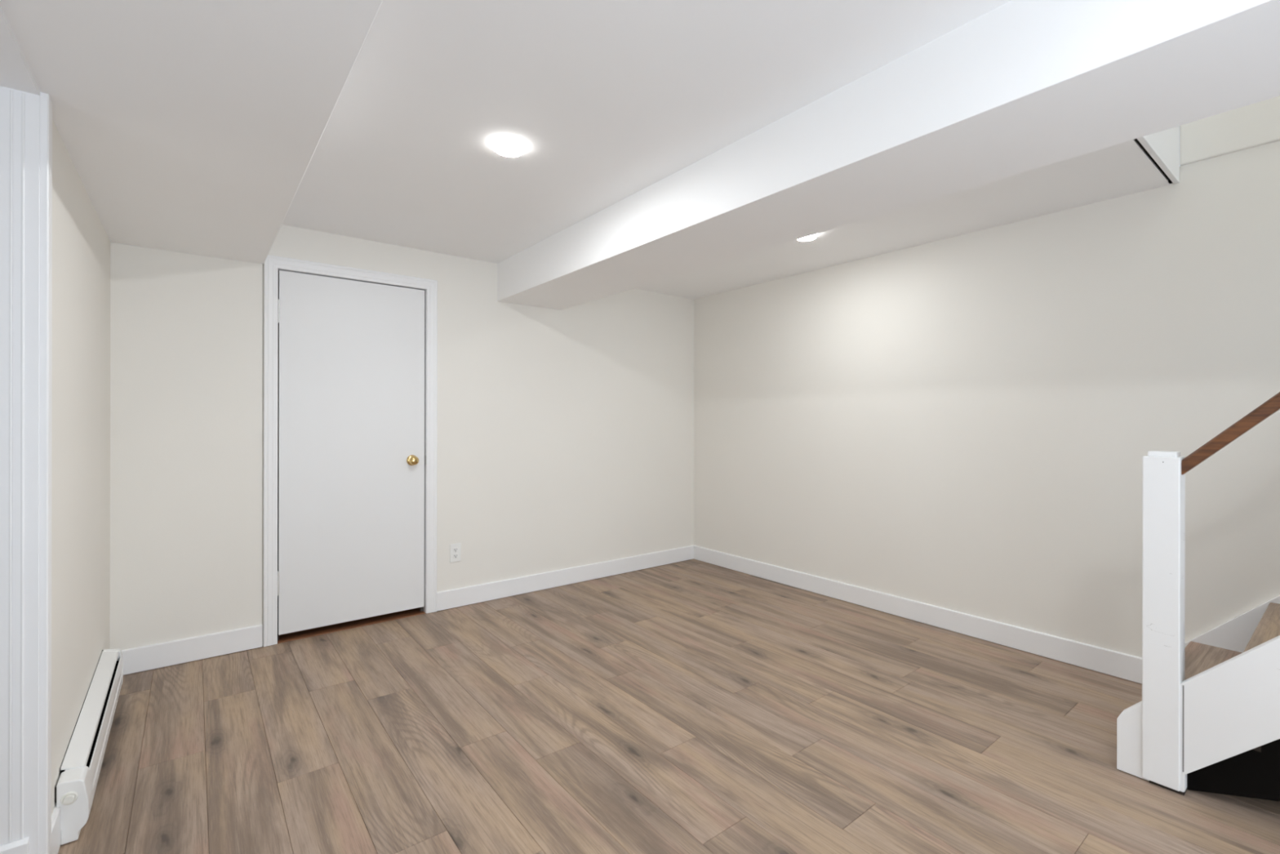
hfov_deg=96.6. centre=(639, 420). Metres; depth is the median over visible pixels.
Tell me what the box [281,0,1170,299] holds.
ceiling
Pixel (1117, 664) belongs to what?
baseboard
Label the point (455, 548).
receptacle
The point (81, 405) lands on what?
wall
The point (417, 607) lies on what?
floor
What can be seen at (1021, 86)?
ceiling beam
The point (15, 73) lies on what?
wall
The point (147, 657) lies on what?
baseboard
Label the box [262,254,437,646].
door
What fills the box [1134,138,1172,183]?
trim
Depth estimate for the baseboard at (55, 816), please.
1.56 m
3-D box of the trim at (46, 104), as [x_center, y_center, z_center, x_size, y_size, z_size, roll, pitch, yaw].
[-1.520,0.187,1.459,0.016,2.020,0.061,0,0,-38]
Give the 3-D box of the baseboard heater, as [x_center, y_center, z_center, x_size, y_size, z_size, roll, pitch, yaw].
[-1.933,1.085,2.028,0.069,0.217,1.076,0,0,-38]
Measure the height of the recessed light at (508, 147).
0.026 m
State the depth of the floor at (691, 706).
2.10 m
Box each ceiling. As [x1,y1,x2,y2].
[0,0,382,264]
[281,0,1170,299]
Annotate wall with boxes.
[0,6,39,96]
[51,119,110,814]
[110,224,693,649]
[693,96,1279,657]
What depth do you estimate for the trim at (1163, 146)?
2.35 m
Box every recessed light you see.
[492,136,525,157]
[797,233,817,240]
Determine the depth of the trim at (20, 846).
1.40 m
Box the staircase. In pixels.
[1116,391,1279,801]
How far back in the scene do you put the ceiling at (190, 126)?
1.46 m
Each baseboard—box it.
[51,803,60,853]
[121,545,693,675]
[693,545,1142,683]
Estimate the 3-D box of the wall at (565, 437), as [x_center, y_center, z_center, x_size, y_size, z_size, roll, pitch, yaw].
[-1.035,-0.102,3.843,3.960,2.600,0.120,0,0,-38]
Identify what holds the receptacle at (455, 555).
attached to the wall outlet at (455, 548)
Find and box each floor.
[57,558,1279,853]
[280,607,418,635]
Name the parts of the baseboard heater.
plate, panel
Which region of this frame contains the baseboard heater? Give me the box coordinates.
[54,648,123,844]
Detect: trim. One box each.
[0,85,39,853]
[0,836,29,853]
[38,92,52,853]
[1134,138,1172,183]
[1137,125,1179,183]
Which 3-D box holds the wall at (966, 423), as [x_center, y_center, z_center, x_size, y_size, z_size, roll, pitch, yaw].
[2.764,-1.246,2.102,0.130,4.900,7.304,0,0,-38]
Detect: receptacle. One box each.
[453,546,457,551]
[453,553,457,558]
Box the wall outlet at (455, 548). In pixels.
[449,542,461,562]
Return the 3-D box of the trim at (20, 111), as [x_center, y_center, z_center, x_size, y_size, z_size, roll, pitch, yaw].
[-1.559,0.192,1.390,0.130,2.009,0.014,0,0,-38]
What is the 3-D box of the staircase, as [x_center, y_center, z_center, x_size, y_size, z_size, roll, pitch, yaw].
[2.742,-0.400,1.290,0.922,3.207,2.412,0,0,-38]
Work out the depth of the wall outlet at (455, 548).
3.65 m
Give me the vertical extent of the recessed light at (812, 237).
0.026 m
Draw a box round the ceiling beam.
[497,0,1279,310]

